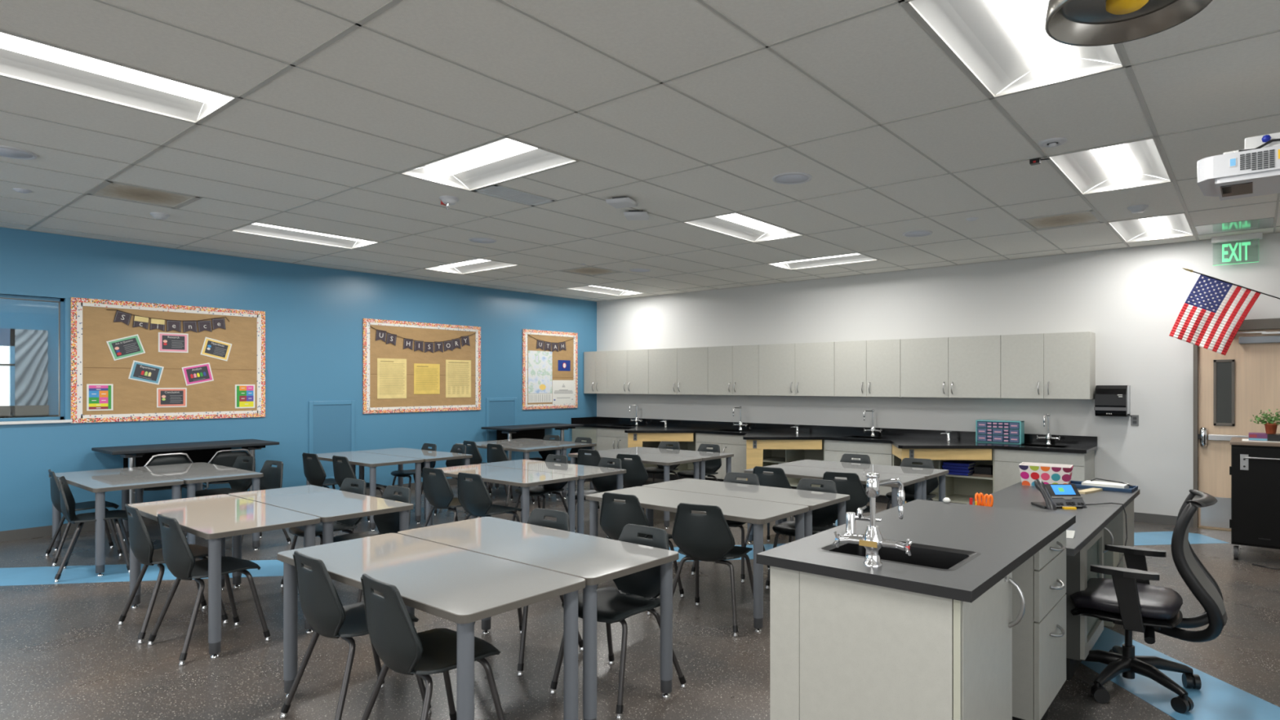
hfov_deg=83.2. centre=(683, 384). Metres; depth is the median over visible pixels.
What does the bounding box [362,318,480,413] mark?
bulletin board
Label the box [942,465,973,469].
binder
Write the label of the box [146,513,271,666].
chair
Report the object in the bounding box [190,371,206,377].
picture
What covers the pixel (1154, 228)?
ceiling light
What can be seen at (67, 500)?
chair
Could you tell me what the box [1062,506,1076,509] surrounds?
eraser
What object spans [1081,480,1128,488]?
paper stack
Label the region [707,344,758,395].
upper cabinet
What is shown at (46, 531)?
baseboard
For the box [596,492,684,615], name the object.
chair
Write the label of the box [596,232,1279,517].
wall
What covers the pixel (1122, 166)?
ceiling light
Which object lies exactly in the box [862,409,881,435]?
faucet
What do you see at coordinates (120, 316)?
pennant banner
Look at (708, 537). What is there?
chair
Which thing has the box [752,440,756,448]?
outlet
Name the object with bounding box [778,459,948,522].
table
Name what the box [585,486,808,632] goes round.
table
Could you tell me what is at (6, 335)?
window
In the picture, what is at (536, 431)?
side table
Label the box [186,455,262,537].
chair
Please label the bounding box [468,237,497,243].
ceiling speaker
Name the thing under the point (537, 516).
chair
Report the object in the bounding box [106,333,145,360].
card
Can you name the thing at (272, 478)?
chair
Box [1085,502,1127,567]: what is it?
phone cord
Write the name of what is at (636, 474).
chair
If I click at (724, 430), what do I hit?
sink basin
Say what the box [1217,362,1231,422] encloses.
window
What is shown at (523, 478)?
table
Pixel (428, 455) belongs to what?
table
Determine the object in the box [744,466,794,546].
chair
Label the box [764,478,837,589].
chair
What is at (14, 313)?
wall
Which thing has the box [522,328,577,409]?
bulletin board
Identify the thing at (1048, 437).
faucet
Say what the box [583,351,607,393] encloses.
upper cabinet
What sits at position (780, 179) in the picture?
grille
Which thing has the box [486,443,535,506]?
chair
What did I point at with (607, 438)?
base cabinet
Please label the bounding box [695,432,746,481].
base cabinet
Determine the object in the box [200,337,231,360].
card
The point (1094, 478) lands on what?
strap
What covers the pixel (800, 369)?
upper cabinet
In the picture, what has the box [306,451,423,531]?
table
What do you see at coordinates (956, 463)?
binder
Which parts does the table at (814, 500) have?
leg, leg, leg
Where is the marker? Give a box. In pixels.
[968,497,973,504]
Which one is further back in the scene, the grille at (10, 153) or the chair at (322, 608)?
the grille at (10, 153)
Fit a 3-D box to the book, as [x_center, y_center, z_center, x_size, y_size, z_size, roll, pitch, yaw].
[5.039,0.455,6.182,0.285,0.058,0.222,0,0,38]
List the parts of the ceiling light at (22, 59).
plate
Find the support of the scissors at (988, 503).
in the caddy
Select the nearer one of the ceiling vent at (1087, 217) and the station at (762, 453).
the ceiling vent at (1087, 217)
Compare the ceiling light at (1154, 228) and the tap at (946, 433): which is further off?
the tap at (946, 433)
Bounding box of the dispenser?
[1093,385,1130,416]
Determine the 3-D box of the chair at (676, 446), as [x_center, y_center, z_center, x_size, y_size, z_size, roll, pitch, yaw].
[-0.286,1.109,8.934,0.519,0.762,0.472,0,0,31]
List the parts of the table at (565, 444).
leg, leg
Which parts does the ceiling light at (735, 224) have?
plate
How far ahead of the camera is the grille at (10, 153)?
4.63 m
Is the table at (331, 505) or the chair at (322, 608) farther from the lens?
the table at (331, 505)
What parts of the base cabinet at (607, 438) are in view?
door, door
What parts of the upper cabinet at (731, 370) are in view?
door, door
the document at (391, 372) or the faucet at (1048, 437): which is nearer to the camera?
the faucet at (1048, 437)
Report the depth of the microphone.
4.74 m
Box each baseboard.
[0,478,471,542]
[1133,511,1193,527]
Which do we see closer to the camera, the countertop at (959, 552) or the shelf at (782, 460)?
the countertop at (959, 552)
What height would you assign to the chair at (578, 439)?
0.762 m
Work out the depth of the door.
7.32 m
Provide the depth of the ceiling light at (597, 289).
11.67 m
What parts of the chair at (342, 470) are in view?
backrest, seat, leg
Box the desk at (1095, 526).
[966,481,1139,680]
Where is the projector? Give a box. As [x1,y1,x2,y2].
[1196,132,1279,200]
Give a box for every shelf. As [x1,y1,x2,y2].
[762,456,817,463]
[937,468,992,479]
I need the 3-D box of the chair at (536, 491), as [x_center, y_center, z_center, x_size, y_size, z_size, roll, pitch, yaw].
[-1.418,1.109,7.214,0.519,0.762,0.472,0,0,35]
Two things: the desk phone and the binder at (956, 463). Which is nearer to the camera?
the desk phone
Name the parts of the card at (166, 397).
chalkboard panel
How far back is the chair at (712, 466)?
8.65 m
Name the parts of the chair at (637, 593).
leg, leg, seat, leg, backrest, leg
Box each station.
[627,432,696,480]
[746,440,825,488]
[892,444,994,504]
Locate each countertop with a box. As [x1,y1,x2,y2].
[571,416,1097,453]
[755,499,1075,602]
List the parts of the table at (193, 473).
leg, leg, leg, leg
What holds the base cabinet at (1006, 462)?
on the floor
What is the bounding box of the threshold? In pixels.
[1197,526,1231,531]
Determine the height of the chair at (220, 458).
0.796 m
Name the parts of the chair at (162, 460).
seat, backrest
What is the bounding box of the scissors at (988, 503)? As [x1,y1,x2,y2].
[982,493,993,506]
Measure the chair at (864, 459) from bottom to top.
0.762 m
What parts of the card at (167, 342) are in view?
chalkboard panel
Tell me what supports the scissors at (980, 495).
in the caddy
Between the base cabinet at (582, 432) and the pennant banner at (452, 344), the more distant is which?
the base cabinet at (582, 432)
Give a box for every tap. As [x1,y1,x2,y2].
[660,419,667,426]
[791,425,799,433]
[844,505,880,534]
[940,431,951,440]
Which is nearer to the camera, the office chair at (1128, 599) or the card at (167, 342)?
the office chair at (1128, 599)
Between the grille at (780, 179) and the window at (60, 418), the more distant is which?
the window at (60, 418)
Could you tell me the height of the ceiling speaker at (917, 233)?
0.010 m
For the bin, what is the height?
0.150 m
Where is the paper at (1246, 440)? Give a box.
[1241,439,1279,442]
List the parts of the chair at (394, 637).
leg, backrest, leg, leg, seat, leg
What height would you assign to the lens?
0.002 m
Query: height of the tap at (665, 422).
0.114 m
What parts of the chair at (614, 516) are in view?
backrest, seat, leg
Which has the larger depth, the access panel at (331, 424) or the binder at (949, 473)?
the access panel at (331, 424)
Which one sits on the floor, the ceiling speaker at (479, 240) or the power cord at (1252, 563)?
the power cord at (1252, 563)
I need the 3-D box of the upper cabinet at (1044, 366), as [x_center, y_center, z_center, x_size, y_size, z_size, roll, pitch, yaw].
[4.133,-0.203,8.185,0.914,0.735,0.373,0,0,38]
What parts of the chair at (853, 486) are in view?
backrest, seat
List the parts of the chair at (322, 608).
leg, backrest, leg, seat, leg, leg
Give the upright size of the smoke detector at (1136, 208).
0.050 m
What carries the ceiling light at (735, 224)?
attached to the ceiling
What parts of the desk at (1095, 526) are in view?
wood strip, door, handle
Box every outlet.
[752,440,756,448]
[909,449,914,457]
[1128,413,1138,425]
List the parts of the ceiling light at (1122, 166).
plate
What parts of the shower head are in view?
plate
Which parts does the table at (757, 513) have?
leg, leg, leg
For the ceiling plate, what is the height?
0.014 m
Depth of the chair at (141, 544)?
4.27 m
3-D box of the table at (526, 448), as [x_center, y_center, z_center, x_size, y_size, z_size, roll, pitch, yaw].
[-2.326,1.147,9.513,1.516,0.686,0.604,0,0,38]
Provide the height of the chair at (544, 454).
0.762 m
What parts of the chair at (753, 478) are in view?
seat, leg, backrest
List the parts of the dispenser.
plate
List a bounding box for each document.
[377,358,406,398]
[413,363,439,394]
[445,360,471,397]
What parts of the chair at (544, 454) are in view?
seat, backrest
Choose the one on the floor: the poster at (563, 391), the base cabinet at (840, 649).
the base cabinet at (840, 649)
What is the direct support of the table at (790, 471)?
on the floor
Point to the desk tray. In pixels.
(1077, 484)
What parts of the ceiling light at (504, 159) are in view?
plate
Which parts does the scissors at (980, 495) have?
handle, handle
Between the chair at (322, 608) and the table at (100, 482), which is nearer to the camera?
the chair at (322, 608)
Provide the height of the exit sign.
0.285 m
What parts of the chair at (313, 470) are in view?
backrest, seat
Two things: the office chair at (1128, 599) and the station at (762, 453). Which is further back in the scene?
the station at (762, 453)
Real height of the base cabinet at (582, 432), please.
0.763 m
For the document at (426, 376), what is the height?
0.433 m
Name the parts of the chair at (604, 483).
seat, backrest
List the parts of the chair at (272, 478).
backrest, leg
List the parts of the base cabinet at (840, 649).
panel, door, handle, drawer, drawer, drawer, drawer, handle, handle, handle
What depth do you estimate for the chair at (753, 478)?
5.79 m
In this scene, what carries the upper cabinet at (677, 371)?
attached to the wall at (1132, 300)
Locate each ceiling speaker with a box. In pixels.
[0,145,37,159]
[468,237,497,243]
[772,172,812,184]
[902,230,932,236]
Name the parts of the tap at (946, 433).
post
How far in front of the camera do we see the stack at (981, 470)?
8.34 m
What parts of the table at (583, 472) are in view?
leg, leg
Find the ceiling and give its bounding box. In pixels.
[0,0,1279,301]
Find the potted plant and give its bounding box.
[1249,408,1279,434]
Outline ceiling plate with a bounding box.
[1195,217,1274,235]
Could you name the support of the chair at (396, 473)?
on the floor
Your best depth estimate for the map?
11.90 m
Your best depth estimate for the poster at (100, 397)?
7.37 m
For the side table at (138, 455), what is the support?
on the floor
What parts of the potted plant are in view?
pot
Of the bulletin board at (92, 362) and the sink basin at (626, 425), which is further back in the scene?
the sink basin at (626, 425)
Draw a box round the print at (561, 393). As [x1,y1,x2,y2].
[553,385,573,400]
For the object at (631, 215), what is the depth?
6.17 m
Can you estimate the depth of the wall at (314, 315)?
8.72 m
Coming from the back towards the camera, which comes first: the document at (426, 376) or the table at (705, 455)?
the document at (426, 376)
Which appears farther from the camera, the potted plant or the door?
the door
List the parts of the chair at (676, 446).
seat, backrest, leg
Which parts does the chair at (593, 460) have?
leg, backrest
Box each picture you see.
[115,346,121,355]
[141,370,151,376]
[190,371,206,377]
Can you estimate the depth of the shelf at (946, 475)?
8.35 m
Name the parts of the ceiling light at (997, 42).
plate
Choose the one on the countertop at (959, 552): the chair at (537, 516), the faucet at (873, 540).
the faucet at (873, 540)
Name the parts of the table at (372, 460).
leg, leg, leg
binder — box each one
[942,460,975,466]
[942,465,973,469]
[942,467,973,472]
[946,471,973,475]
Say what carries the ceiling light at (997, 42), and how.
attached to the ceiling
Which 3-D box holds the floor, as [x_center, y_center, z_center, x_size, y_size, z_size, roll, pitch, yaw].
[-1.328,1.549,4.461,11.778,0.121,13.400,0,0,38]
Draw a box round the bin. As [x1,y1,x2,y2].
[1018,462,1073,486]
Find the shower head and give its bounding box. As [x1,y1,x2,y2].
[1044,0,1212,46]
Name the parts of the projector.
blue knob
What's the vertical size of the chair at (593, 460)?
0.762 m
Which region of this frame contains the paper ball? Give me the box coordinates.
[942,497,950,502]
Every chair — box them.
[44,469,123,566]
[53,475,129,582]
[117,503,228,644]
[133,452,193,498]
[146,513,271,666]
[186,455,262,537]
[202,448,255,489]
[241,460,291,546]
[279,551,431,719]
[280,478,366,587]
[302,452,361,521]
[332,455,386,532]
[333,485,411,602]
[360,573,505,719]
[391,443,436,488]
[421,444,466,515]
[422,466,481,527]
[457,471,521,522]
[462,440,509,498]
[474,507,582,676]
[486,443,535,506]
[511,454,576,532]
[518,435,560,488]
[548,436,595,495]
[549,524,687,719]
[566,457,622,513]
[574,448,601,510]
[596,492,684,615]
[616,453,661,488]
[644,440,679,481]
[671,502,753,637]
[677,444,721,481]
[690,471,769,582]
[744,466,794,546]
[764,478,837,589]
[820,471,876,525]
[833,453,871,524]
[885,457,938,509]
[1070,489,1227,713]
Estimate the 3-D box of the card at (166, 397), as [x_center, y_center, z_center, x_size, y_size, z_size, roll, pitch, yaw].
[-5.587,0.147,7.859,0.005,0.211,0.278,0,0,38]
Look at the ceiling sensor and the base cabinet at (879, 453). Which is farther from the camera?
the base cabinet at (879, 453)
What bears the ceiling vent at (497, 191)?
in the ceiling
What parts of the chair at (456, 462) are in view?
backrest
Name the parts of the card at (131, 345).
chalkboard panel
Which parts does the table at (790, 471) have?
leg, leg, leg, leg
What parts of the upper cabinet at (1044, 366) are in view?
door, door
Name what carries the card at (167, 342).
attached to the bulletin board at (92, 362)
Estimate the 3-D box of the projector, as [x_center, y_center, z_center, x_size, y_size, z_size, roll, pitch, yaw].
[3.282,-1.103,3.005,1.839,0.334,0.424,0,0,38]
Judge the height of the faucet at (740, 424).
0.353 m
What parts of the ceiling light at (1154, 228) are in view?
plate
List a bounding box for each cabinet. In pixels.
[572,426,596,449]
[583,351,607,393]
[596,427,627,464]
[607,349,648,394]
[648,346,707,395]
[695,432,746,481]
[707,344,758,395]
[758,342,834,396]
[769,529,1066,719]
[824,440,892,503]
[834,339,901,397]
[900,335,1000,398]
[994,448,1094,492]
[1000,331,1095,399]
[1229,437,1279,559]
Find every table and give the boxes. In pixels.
[48,467,184,576]
[91,439,279,527]
[124,493,320,658]
[132,462,263,550]
[227,484,413,587]
[276,533,585,719]
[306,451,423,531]
[356,447,472,519]
[397,516,679,719]
[425,464,578,532]
[455,440,562,499]
[477,459,626,533]
[481,422,583,460]
[494,438,596,498]
[568,450,702,528]
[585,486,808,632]
[605,446,733,479]
[641,478,849,560]
[744,464,924,543]
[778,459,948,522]
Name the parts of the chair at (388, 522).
seat, leg, backrest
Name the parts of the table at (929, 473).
leg, leg, leg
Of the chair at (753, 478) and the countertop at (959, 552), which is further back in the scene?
the chair at (753, 478)
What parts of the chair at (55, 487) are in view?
backrest, leg, leg, seat, leg, leg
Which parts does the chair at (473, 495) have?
leg, backrest, seat, leg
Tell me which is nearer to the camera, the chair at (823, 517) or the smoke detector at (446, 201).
the chair at (823, 517)
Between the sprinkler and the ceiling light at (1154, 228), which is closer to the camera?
the sprinkler
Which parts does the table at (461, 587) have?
leg, leg, leg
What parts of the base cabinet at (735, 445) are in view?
door, door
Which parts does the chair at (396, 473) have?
leg, seat, leg, backrest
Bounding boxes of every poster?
[86,383,113,410]
[235,384,254,408]
[552,380,574,404]
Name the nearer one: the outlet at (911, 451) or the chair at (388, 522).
the chair at (388, 522)
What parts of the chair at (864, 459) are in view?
backrest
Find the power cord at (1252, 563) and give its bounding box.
[1252,563,1279,569]
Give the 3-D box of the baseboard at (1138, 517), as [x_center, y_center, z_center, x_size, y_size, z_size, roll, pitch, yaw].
[4.974,1.440,7.748,0.845,0.100,0.012,0,0,38]
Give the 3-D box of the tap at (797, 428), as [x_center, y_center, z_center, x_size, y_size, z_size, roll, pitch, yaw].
[1.584,0.633,10.164,0.128,0.114,0.044,0,0,30]
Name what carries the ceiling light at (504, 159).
attached to the ceiling
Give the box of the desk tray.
[1070,480,1137,493]
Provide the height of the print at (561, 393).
0.280 m
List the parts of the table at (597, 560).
leg, leg, leg, leg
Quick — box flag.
[1168,267,1279,355]
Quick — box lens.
[1222,186,1231,194]
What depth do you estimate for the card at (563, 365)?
12.32 m
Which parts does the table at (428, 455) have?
leg, leg, leg, leg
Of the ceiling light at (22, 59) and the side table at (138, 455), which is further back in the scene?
the side table at (138, 455)
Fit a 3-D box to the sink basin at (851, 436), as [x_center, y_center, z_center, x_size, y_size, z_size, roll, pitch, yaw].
[2.365,0.788,9.356,0.484,0.203,0.344,0,0,38]
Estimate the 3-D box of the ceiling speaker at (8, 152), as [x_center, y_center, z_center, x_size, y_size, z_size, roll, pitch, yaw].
[-4.330,-1.485,4.612,0.286,0.010,0.286,0,0,38]
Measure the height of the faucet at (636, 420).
0.353 m
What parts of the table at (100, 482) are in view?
leg, leg, leg, leg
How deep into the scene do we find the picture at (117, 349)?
7.49 m
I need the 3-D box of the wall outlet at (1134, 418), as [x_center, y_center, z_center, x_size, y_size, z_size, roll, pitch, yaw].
[4.880,0.384,7.814,0.107,0.133,0.038,0,0,11]
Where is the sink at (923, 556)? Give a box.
[817,540,981,570]
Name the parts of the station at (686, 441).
leg panel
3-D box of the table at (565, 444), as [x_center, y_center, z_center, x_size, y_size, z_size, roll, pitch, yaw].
[-1.945,1.147,9.992,1.516,0.686,0.604,0,0,38]
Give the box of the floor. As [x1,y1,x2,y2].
[0,477,1279,719]
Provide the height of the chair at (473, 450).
0.762 m
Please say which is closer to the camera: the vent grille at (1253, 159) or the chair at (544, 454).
the vent grille at (1253, 159)
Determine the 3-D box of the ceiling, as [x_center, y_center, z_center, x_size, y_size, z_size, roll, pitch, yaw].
[-1.339,-1.490,4.470,10.900,0.001,13.000,0,0,38]
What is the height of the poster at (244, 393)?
0.276 m
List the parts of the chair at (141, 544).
leg, backrest, leg, seat, leg, leg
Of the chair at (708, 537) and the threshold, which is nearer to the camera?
the chair at (708, 537)
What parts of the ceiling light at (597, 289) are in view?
plate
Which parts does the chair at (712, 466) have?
seat, backrest, leg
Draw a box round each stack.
[973,464,992,477]
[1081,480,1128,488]
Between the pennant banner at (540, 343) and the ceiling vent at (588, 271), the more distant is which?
the pennant banner at (540, 343)
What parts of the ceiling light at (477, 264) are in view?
plate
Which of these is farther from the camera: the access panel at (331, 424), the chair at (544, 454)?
the chair at (544, 454)
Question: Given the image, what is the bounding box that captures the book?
[1248,432,1279,441]
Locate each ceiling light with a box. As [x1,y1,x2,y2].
[0,31,237,123]
[230,222,378,248]
[399,137,577,191]
[424,258,519,274]
[565,284,642,295]
[682,212,803,242]
[767,253,879,270]
[904,0,1125,97]
[1046,137,1172,195]
[1107,213,1194,242]
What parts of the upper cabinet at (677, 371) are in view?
door, door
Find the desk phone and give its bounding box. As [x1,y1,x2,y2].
[1031,479,1087,510]
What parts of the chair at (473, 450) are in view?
backrest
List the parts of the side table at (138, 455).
modesty panel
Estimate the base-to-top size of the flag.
0.872 m
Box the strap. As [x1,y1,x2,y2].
[1090,478,1133,486]
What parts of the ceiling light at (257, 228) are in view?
plate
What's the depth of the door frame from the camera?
7.45 m
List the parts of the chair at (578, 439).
backrest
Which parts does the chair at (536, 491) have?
leg, leg, seat, leg, backrest, leg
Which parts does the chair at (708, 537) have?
leg, leg, backrest, seat, leg, leg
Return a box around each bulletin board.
[71,297,265,422]
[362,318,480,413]
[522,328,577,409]
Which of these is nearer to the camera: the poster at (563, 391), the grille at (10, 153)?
the grille at (10, 153)
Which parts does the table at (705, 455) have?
leg, leg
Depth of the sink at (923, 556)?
2.55 m
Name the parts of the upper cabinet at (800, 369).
door, door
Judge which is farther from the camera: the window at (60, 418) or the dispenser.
the dispenser
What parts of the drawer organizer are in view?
drawer, drawer, drawer, drawer, drawer, drawer, drawer, drawer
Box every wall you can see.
[0,226,596,531]
[0,298,58,417]
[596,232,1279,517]
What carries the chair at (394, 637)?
on the floor
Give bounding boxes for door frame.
[1193,318,1279,528]
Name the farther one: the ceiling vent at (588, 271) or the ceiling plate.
the ceiling vent at (588, 271)
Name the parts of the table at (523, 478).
leg, leg, leg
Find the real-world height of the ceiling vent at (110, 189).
0.024 m
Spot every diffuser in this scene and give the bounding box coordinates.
[480,186,549,204]
[564,266,615,275]
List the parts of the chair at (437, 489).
leg, backrest, seat, leg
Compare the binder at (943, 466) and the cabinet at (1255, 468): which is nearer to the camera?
the cabinet at (1255, 468)
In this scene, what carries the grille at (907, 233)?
attached to the ceiling speaker at (917, 233)
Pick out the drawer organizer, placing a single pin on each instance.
(1011, 432)
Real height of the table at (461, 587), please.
0.686 m
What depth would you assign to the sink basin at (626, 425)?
12.14 m
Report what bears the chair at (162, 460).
on the floor
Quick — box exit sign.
[1211,231,1262,266]
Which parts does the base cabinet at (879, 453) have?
door, door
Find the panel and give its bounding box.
[14,328,48,405]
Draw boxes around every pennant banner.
[106,309,229,332]
[369,325,475,352]
[528,334,574,351]
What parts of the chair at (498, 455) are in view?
backrest, leg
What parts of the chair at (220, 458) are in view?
seat, backrest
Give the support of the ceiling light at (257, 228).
attached to the ceiling
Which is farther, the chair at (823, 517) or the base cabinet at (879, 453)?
the base cabinet at (879, 453)
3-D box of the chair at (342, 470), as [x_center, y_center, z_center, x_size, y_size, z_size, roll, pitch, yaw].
[-3.347,1.109,7.447,0.519,0.762,0.472,0,0,37]
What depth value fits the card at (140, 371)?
7.67 m
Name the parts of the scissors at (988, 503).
handle, handle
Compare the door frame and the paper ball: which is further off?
the door frame
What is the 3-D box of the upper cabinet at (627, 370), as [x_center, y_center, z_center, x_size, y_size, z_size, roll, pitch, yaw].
[-0.849,-0.203,12.146,0.931,0.735,0.373,0,0,38]
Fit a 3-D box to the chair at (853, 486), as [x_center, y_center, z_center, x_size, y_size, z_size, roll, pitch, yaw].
[1.403,1.109,6.133,0.519,0.762,0.472,0,0,28]
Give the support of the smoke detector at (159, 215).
attached to the ceiling
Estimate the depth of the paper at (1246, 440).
6.10 m
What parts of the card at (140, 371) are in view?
chalkboard panel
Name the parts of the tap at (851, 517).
post, lever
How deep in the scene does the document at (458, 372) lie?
10.68 m
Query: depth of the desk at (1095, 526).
3.95 m
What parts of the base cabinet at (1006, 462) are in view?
door, door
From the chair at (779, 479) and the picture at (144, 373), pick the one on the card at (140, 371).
the picture at (144, 373)
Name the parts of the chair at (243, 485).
seat, backrest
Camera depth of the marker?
3.57 m
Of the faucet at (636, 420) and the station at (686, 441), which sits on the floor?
the station at (686, 441)
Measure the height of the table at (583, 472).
0.686 m
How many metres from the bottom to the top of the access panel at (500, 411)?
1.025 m
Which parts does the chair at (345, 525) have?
leg, leg, seat, leg, backrest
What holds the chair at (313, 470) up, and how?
on the floor
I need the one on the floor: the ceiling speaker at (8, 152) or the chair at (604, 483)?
the chair at (604, 483)
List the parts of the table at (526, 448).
leg, leg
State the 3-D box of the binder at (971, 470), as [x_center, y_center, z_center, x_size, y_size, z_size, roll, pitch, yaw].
[3.289,1.017,8.571,0.300,0.034,0.260,0,0,38]
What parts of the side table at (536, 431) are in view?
modesty panel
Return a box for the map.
[528,350,552,403]
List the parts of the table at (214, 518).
leg, leg, leg, leg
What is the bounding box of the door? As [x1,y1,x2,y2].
[1198,328,1279,529]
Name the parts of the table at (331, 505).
leg, leg, leg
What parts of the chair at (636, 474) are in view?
backrest, seat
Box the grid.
[0,0,1279,302]
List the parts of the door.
kick plate, vision frame, closer arm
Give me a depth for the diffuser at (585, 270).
9.54 m
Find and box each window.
[0,293,71,424]
[0,328,48,416]
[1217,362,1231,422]
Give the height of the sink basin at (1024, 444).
0.203 m
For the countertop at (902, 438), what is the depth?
9.51 m
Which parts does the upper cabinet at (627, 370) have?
door, door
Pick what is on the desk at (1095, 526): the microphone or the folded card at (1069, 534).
the folded card at (1069, 534)
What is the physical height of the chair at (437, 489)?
0.762 m
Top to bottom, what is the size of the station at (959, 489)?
0.763 m
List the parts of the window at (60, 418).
sill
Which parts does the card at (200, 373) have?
chalkboard panel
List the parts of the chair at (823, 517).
leg, leg, seat, backrest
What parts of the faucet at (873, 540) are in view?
cross handle, spout, cross handle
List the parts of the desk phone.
silver trim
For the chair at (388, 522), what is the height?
0.762 m
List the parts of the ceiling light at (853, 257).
plate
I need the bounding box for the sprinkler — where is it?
[1038,137,1067,147]
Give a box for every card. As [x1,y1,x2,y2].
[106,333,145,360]
[128,360,164,384]
[156,387,186,407]
[158,332,188,352]
[182,362,213,386]
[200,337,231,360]
[558,360,570,370]
[1066,529,1075,537]
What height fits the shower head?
0.890 m
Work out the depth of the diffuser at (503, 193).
5.68 m
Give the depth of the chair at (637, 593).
3.57 m
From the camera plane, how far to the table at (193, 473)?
6.47 m
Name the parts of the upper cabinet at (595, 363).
door, door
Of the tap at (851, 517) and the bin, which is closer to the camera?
the tap at (851, 517)
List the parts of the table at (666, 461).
leg, leg, leg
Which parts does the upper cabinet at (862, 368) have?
door, door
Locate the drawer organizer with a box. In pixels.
[975,419,1024,444]
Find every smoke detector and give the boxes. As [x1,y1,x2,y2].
[150,212,169,219]
[439,195,458,209]
[1127,204,1148,213]
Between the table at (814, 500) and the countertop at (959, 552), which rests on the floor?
the table at (814, 500)
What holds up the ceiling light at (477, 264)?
attached to the ceiling
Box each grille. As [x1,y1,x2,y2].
[0,147,33,158]
[631,269,648,271]
[775,174,808,183]
[904,231,929,236]
[1240,149,1274,170]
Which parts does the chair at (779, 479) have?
leg, leg, backrest, leg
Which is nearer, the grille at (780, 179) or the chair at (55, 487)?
the grille at (780, 179)
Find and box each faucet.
[629,404,641,425]
[732,406,747,430]
[832,472,911,567]
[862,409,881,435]
[1036,413,1060,444]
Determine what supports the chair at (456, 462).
on the floor
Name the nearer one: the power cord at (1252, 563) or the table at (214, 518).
the table at (214, 518)
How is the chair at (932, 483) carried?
on the floor
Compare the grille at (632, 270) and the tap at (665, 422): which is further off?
the tap at (665, 422)
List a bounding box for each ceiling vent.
[87,181,199,208]
[472,185,555,206]
[561,266,622,275]
[1018,209,1103,231]
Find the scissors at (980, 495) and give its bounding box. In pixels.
[974,492,983,506]
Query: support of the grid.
attached to the ceiling
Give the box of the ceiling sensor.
[13,187,31,193]
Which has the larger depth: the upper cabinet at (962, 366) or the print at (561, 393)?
the print at (561, 393)
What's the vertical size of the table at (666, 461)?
0.686 m
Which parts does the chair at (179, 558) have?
leg, backrest, leg, seat, leg, leg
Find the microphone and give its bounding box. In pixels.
[1029,157,1049,165]
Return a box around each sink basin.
[613,424,643,426]
[711,429,751,431]
[843,435,888,439]
[1017,443,1071,448]
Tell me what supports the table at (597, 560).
on the floor
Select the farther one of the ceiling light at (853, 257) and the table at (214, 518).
the ceiling light at (853, 257)
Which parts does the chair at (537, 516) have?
leg, leg, backrest, leg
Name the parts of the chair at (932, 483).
leg, seat, backrest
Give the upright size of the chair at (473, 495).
0.762 m
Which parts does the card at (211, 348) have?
chalkboard panel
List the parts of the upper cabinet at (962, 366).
door, door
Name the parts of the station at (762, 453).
leg panel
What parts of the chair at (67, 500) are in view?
backrest, leg, leg, seat, leg, leg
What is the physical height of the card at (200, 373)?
0.262 m
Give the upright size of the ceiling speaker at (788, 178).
0.010 m
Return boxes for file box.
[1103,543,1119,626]

